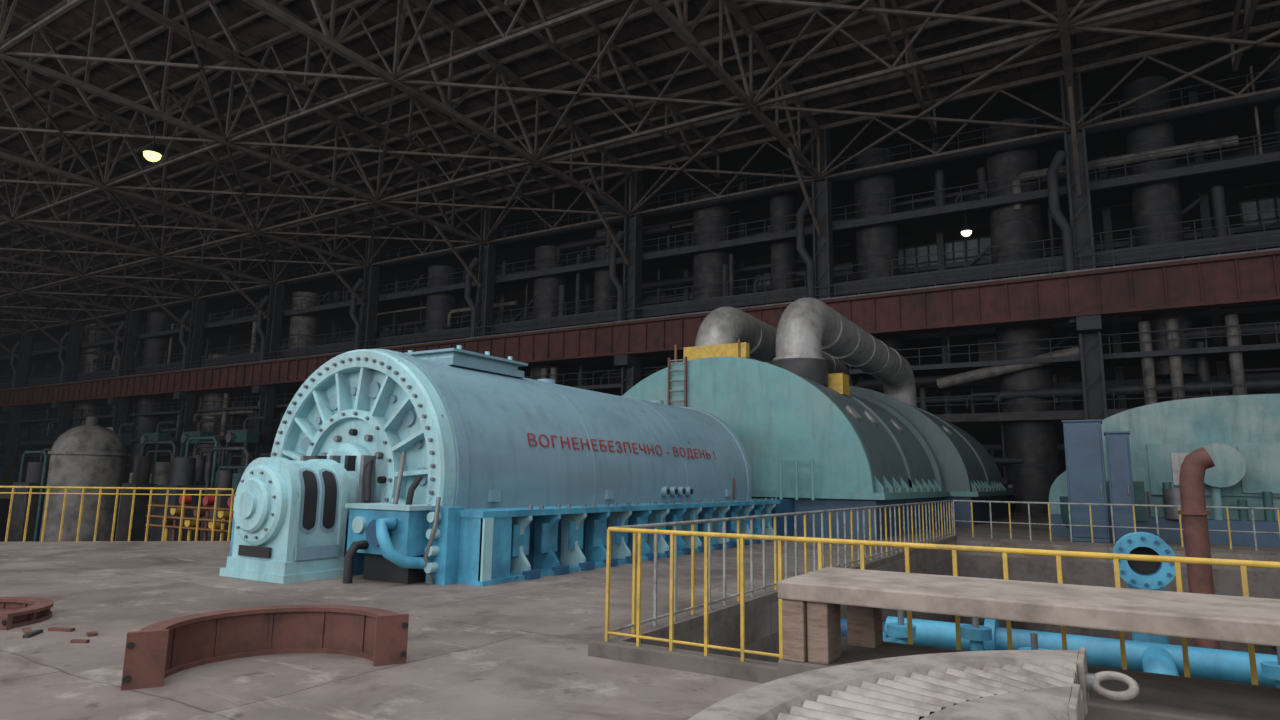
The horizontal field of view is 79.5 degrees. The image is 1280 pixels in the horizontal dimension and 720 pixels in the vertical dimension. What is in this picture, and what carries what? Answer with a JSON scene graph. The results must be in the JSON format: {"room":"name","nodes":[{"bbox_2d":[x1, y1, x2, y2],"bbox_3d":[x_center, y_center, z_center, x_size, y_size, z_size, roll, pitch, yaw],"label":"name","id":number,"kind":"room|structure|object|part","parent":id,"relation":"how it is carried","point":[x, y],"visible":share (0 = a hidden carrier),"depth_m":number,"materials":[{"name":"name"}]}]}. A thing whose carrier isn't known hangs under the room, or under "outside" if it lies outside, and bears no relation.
{"room":"power station hall","nodes":[
{"label":"power station hall","id":0,"kind":"room"},
{"bbox_2d":[0,346,11,447],"bbox_3d":[-139.578,1.383,108.666,0.500,30.000,84.000,-5,-10,31],"label":"wall","id":1,"kind":"structure","parent":0,"point":[2,369],"depth_m":143.38,"materials":[{"name":"metal"}]},
{"bbox_2d":[0,0,1279,315],"bbox_3d":[-52.510,-19.393,52.434,209.000,3.400,73.000,-5,-10,31],"label":"roof trusses","id":2,"kind":"structure","parent":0,"point":[78,19],"depth_m":50.79,"materials":[{"name":"grey metal"}]},
{"bbox_2d":[0,480,1279,719],"bbox_3d":[-50.087,9.333,52.704,209.000,0.400,84.000,-5,-10,31],"label":"floor","id":3,"kind":"structure","parent":0,"point":[516,650],"depth_m":7.93,"materials":[{"name":"concrete"}]},
{"bbox_2d":[0,309,35,481],"bbox_3d":[-95.577,4.705,113.753,2.186,26.300,7.062,-5,-10,31],"label":"wall column","id":4,"kind":"structure","parent":3,"relation":"on","point":[20,373],"depth_m":115.61,"materials":[{"name":"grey metal"}]},
{"bbox_2d":[0,597,53,629],"bbox_3d":[-6.939,2.782,8.563,1.672,0.170,0.635,-7,-12,41],"label":"segment","id":5,"kind":"object","parent":3,"relation":"on","point":[15,612],"depth_m":8.36,"materials":[{"name":"metal"}]},
{"bbox_2d":[21,297,85,440],"bbox_3d":[-82.302,3.660,105.820,2.186,26.300,7.062,-5,-10,31],"label":"wall column","id":6,"kind":"structure","parent":3,"relation":"on","point":[68,368],"depth_m":108.36,"materials":[{"name":"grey metal"}]},
{"bbox_2d":[22,627,97,643],"bbox_3d":[-5.735,2.714,7.625,1.144,0.030,0.444,-2,-9,17],"label":"pile","id":7,"kind":"object","parent":3,"relation":"on","point":[28,632],"visible":1,"depth_m":7.65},
{"bbox_2d":[76,284,142,433],"bbox_3d":[-69.027,2.614,97.888,2.186,26.300,7.062,-5,-10,31],"label":"wall column","id":8,"kind":"structure","parent":3,"relation":"on","point":[125,360],"depth_m":100.47,"materials":[{"name":"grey metal"}]},
{"bbox_2d":[0,486,233,541],"bbox_3d":[-15.809,3.492,17.536,11.928,1.264,0.050,3,-9,-13],"label":"safety railing","id":9,"kind":"object","parent":3,"relation":"on","point":[12,493],"visible":1,"depth_m":18.33,"materials":[{"name":"yellow metal"}]},
{"bbox_2d":[142,269,208,455],"bbox_3d":[-55.752,1.569,89.955,2.186,26.300,7.062,-5,-10,31],"label":"wall column","id":10,"kind":"structure","parent":3,"relation":"on","point":[191,352],"depth_m":92.44,"materials":[{"name":"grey metal"}]},
{"bbox_2d":[117,416,277,469],"bbox_3d":[-44.402,9.911,81.679,48.000,7.590,1.800,-5,-10,31],"label":"pipes","id":11,"kind":"object","parent":3,"relation":"on","point":[246,436],"visible":0.48,"depth_m":84.13,"materials":[{"name":"metal"}]},
{"bbox_2d":[220,252,287,458],"bbox_3d":[-42.477,0.523,82.022,2.186,26.300,7.062,-5,-10,31],"label":"wall column","id":12,"kind":"structure","parent":3,"relation":"on","point":[270,341],"depth_m":84.42,"materials":[{"name":"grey metal"}]},
{"bbox_2d":[121,605,408,690],"bbox_3d":[-3.182,2.416,6.677,2.080,0.420,1.020,6,-10,-28],"label":"segment","id":13,"kind":"object","parent":3,"relation":"on","point":[155,652],"depth_m":6.78,"materials":[{"name":"metal"}]},
{"bbox_2d":[219,457,348,583],"bbox_3d":[-5.778,2.529,12.428,1.640,1.880,1.350,-5,-10,31],"label":"generator exciter","id":14,"kind":"object","parent":3,"relation":"on","point":[290,516],"visible":1,"depth_m":11.99,"materials":[{"name":"teal paint"}]},
{"bbox_2d":[315,230,381,349],"bbox_3d":[-29.202,-0.522,74.089,2.186,26.300,7.062,-5,-10,31],"label":"wall column","id":15,"kind":"structure","parent":3,"relation":"on","point":[365,329],"depth_m":76.95,"materials":[{"name":"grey metal"}]},
{"bbox_2d":[434,204,497,336],"bbox_3d":[-15.926,-1.567,66.157,2.186,26.300,7.062,-5,-10,31],"label":"wall column","id":16,"kind":"structure","parent":3,"relation":"on","point":[481,315],"depth_m":69.03,"materials":[{"name":"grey metal"}]},
{"bbox_2d":[229,345,781,585],"bbox_3d":[-2.094,2.375,18.370,6.590,4.149,13.628,-5,-10,31],"label":"turbo generator","id":17,"kind":"object","parent":3,"relation":"on","point":[459,466],"visible":0.88,"depth_m":13.97,"materials":[{"name":"paint"}]},
{"bbox_3d":[-1.805,2.085,18.980,4.700,2.900,12.200,-4,-10,31],"label":"casing","id":18,"kind":"part","parent":17,"relation":"part of","materials":[{"name":"paint"}]},
{"bbox_3d":[-1.848,3.915,18.579,6.590,1.160,12.590,-4,-10,31],"label":"frame","id":19,"kind":"part","parent":17,"relation":"part of","materials":[{"name":"blue paint"}]},
{"bbox_2d":[0,376,1048,512],"bbox_3d":[-30.630,8.661,80.518,162.650,10.105,2.100,-5,-10,31],"label":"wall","id":20,"kind":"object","parent":3,"relation":"on","point":[33,429],"visible":0.08,"depth_m":92.19,"materials":[{"name":"blue paint"}]},
{"bbox_2d":[585,172,642,395],"bbox_3d":[-2.651,-2.613,58.224,2.186,26.300,7.062,-5,-10,31],"label":"wall column","id":21,"kind":"structure","parent":3,"relation":"on","point":[629,294],"depth_m":60.94,"materials":[{"name":"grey metal"}]},
{"bbox_2d":[0,68,1279,480],"bbox_3d":[-30.739,0.846,83.358,212.031,26.579,7.000,-5,-10,31],"label":"frame","id":22,"kind":"object","parent":3,"relation":"on","point":[1248,169],"visible":0.48,"depth_m":54.46,"materials":[{"name":"metal"}]},
{"bbox_2d":[40,66,1279,486],"bbox_3d":[-19.253,0.732,75.245,169.648,26.680,5.010,-5,-10,31],"label":"pipework","id":23,"kind":"object","parent":22,"relation":"attached to","point":[976,377],"visible":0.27,"depth_m":47.87,"materials":[{"name":"metal"}]},
{"bbox_2d":[457,196,1279,405],"bbox_3d":[9.762,-1.612,62.467,73.120,12.100,0.200,-5,-10,31],"label":"wall","id":24,"kind":"structure","parent":22,"relation":"attached to","point":[1270,203],"depth_m":55.04,"materials":[{"name":"metal"}]},
{"bbox_2d":[960,214,972,236],"bbox_3d":[21.272,-8.780,50.236,0.780,1.485,0.780,-5,-10,31],"label":"pendant lamp","id":25,"kind":"object","parent":22,"relation":"hanging from","point":[966,231],"visible":1,"depth_m":49.98,"materials":[{"name":"glass"}]},
{"bbox_2d":[609,500,953,633],"bbox_3d":[4.527,3.469,15.130,0.042,1.160,18.614,-5,-10,31],"label":"safety railing","id":26,"kind":"object","parent":3,"relation":"on","point":[692,522],"visible":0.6,"depth_m":10.77,"materials":[{"name":"yellow metal"}]},
{"bbox_2d":[782,599,807,662],"bbox_3d":[1.084,1.794,5.182,0.150,0.390,0.320,-5,-10,31],"label":"block","id":27,"kind":"object","parent":3,"relation":"on","point":[794,612],"visible":0.59,"depth_m":5.04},
{"bbox_2d":[787,129,833,351],"bbox_3d":[10.624,-3.658,50.291,2.186,26.300,7.062,-5,-10,31],"label":"wall column","id":28,"kind":"structure","parent":3,"relation":"on","point":[819,270],"depth_m":53.16,"materials":[{"name":"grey metal"}]},
{"bbox_2d":[623,297,1012,539],"bbox_3d":[8.202,2.945,35.222,13.200,8.520,25.580,-5,-10,31],"label":"turbine","id":29,"kind":"object","parent":3,"relation":"on","point":[812,439],"visible":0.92,"depth_m":26.31,"materials":[{"name":"teal paint"}]},
{"bbox_3d":[8.530,3.589,35.685,12.560,4.800,23.880,-4,-10,31],"label":"casing","id":30,"kind":"part","parent":29,"relation":"part of","materials":[{"name":"teal paint"}]},
{"bbox_2d":[807,601,841,664],"bbox_3d":[1.224,1.786,5.116,0.140,0.390,0.290,-5,-10,31],"label":"block","id":31,"kind":"object","parent":3,"relation":"on","point":[823,619],"visible":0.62,"depth_m":5.00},
{"bbox_2d":[847,605,882,647],"bbox_3d":[1.642,1.872,5.627,0.200,0.390,0.230,-5,-10,31],"label":"block","id":32,"kind":"object","parent":3,"relation":"on","point":[864,624],"visible":0.56,"depth_m":5.53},
{"bbox_2d":[588,535,1279,682],"bbox_3d":[10.336,3.525,11.576,13.820,0.120,18.980,-5,-10,31],"label":"curb","id":33,"kind":"structure","parent":3,"relation":"on","point":[619,648],"depth_m":7.24,"materials":[{"name":"concrete"}]},
{"bbox_2d":[605,527,1279,684],"bbox_3d":[4.966,1.744,4.075,12.329,1.160,0.042,-5,-10,31],"label":"safety railing","id":34,"kind":"object","parent":3,"relation":"on","point":[1243,564],"visible":0.71,"depth_m":6.05,"materials":[{"name":"yellow metal"}]},
{"bbox_2d":[778,636,1279,719],"bbox_3d":[3.631,2.071,3.995,5.750,0.450,1.040,-5,-10,31],"label":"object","id":35,"kind":"structure","parent":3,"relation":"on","point":[1160,696],"depth_m":4.36,"materials":[{"name":"grey concrete"}]},
{"bbox_2d":[1046,72,1107,419],"bbox_3d":[23.899,-4.704,42.358,2.186,26.300,7.062,-5,-10,31],"label":"wall column","id":36,"kind":"structure","parent":3,"relation":"on","point":[1077,237],"depth_m":44.85,"materials":[{"name":"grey metal"}]},
{"bbox_2d":[1062,419,1136,542],"bbox_3d":[13.197,3.502,22.111,1.660,3.510,1.110,-5,-10,31],"label":"tall cabinet","id":37,"kind":"object","parent":3,"relation":"on","point":[1083,443],"visible":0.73,"depth_m":21.71,"materials":[{"name":"blue metal"}]},
{"bbox_2d":[952,500,1279,550],"bbox_3d":[15.210,4.303,19.465,13.687,1.166,0.055,-5,-10,31],"label":"safety railing","id":38,"kind":"object","parent":3,"relation":"on","point":[1229,531],"visible":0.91,"depth_m":20.96,"materials":[{"name":"metal"}]},
{"bbox_2d":[1049,394,1279,546],"bbox_3d":[22.114,4.036,28.073,12.200,4.560,15.600,-5,-10,31],"label":"turbine","id":39,"kind":"object","parent":3,"relation":"on","point":[1240,434],"visible":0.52,"depth_m":23.72,"materials":[{"name":"teal paint"}]},
{"bbox_3d":[50.449,-6.794,26.493,2.186,26.300,7.062,-5,-10,31],"label":"wall column","id":40,"kind":"structure","parent":3,"relation":"on","visible":0},
{"bbox_2d":[0,0,1279,336],"bbox_3d":[-43.902,-17.871,47.535,189.446,7.071,70.170,-5,-10,31],"label":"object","id":41,"kind":"object","parent":40,"relation":"on","point":[1065,27],"visible":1,"depth_m":50.11,"materials":[{"name":"brown metal"}]},
{"bbox_2d":[142,119,162,161],"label":"pendant lamp","id":42,"kind":"object","parent":41,"relation":"hanging from","point":[152,152],"depth_m":45.52,"materials":[{"name":"glass"}]},
{"bbox_2d":[158,29,167,104],"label":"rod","id":43,"kind":"object","parent":41,"relation":"hanging from","point":[167,29],"depth_m":46.56,"materials":[{"name":"metal"}]},
{"bbox_2d":[0,232,1279,407],"bbox_3d":[-34.733,0.446,79.568,209.000,3.720,1.160,-5,-10,31],"label":"beam","id":44,"kind":"structure","parent":40,"relation":"on","point":[1249,277],"depth_m":48.94,"materials":[{"name":"brown metal"}]},
{"bbox_2d":[0,31,1279,480],"bbox_3d":[-31.030,-0.572,85.901,209.000,30.000,11.000,-5,-10,31],"label":"wall","id":45,"kind":"structure","parent":0,"point":[1046,96],"depth_m":59.24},
{"bbox_2d":[72,50,1279,513],"bbox_3d":[-19.760,-0.849,75.633,142.150,27.700,3.300,-5,-10,31],"label":"storage tanks","id":46,"kind":"object","parent":45,"relation":"attached to","point":[1158,202],"visible":0.4,"depth_m":50.03,"materials":[{"name":"grey metal"}]},
{"bbox_2d":[0,499,1279,662],"bbox_3d":[-13.582,9.352,35.144,80.100,4.000,42.600,-5,-10,31],"label":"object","id":47,"kind":"structure","parent":0,"point":[1226,582],"depth_m":20.73,"materials":[{"name":"concrete"}]},
{"bbox_2d":[39,417,127,540],"bbox_3d":[-29.098,7.335,40.219,3.440,8.700,3.440,-5,-10,31],"label":"vessel","id":48,"kind":"object","parent":47,"relation":"on","point":[90,454],"visible":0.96,"depth_m":39.21,"materials":[{"name":"grey metal"}]},
{"bbox_2d":[7,427,270,541],"bbox_3d":[-20.679,8.823,50.193,45.765,9.093,20.357,-5,-10,31],"label":"pipework","id":49,"kind":"object","parent":47,"relation":"on","point":[195,471],"visible":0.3,"depth_m":43.65,"materials":[{"name":"green paint"}]},
{"bbox_2d":[145,495,234,540],"bbox_3d":[-11.936,6.247,20.430,4.800,5.230,0.240,-5,-10,31],"label":"valve manifold","id":50,"kind":"object","parent":47,"relation":"on","point":[188,523],"visible":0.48,"depth_m":20.72,"materials":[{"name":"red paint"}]},
{"bbox_2d":[841,532,1279,687],"bbox_3d":[10.359,5.110,11.288,13.300,5.300,18.200,-5,-10,31],"label":"pipe","id":51,"kind":"object","parent":47,"relation":"on","point":[1150,653],"visible":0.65,"depth_m":7.51,"materials":[{"name":"blue metal"}]},
{"bbox_2d":[1178,447,1219,648],"bbox_3d":[8.692,4.567,11.686,0.530,6.448,0.420,-5,-10,31],"label":"vent pipe","id":52,"kind":"object","parent":47,"relation":"on","point":[1193,511],"visible":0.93,"depth_m":11.93,"materials":[{"name":"brown metal"}]},
{"bbox_2d":[777,567,1279,646],"bbox_3d":[3.559,1.414,4.148,5.540,0.115,1.080,-5,-10,31],"label":"concrete slab","id":53,"kind":"object","parent":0,"point":[1237,619],"visible":1,"depth_m":4.51,"materials":[{"name":"grey concrete"}]},
{"bbox_3d":[1.874,1.961,3.619,0.240,0.500,0.200,-5,-10,31],"label":"block","id":54,"kind":"object","parent":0,"visible":0},
{"bbox_2d":[688,647,1139,719],"bbox_3d":[0.797,1.412,2.636,1.400,0.250,4.288,-5,-11,34],"label":"turbine diaphragm","id":55,"kind":"object","parent":54,"relation":"on","point":[995,684],"visible":1,"depth_m":3.27,"materials":[{"name":"metal"}]}
]}

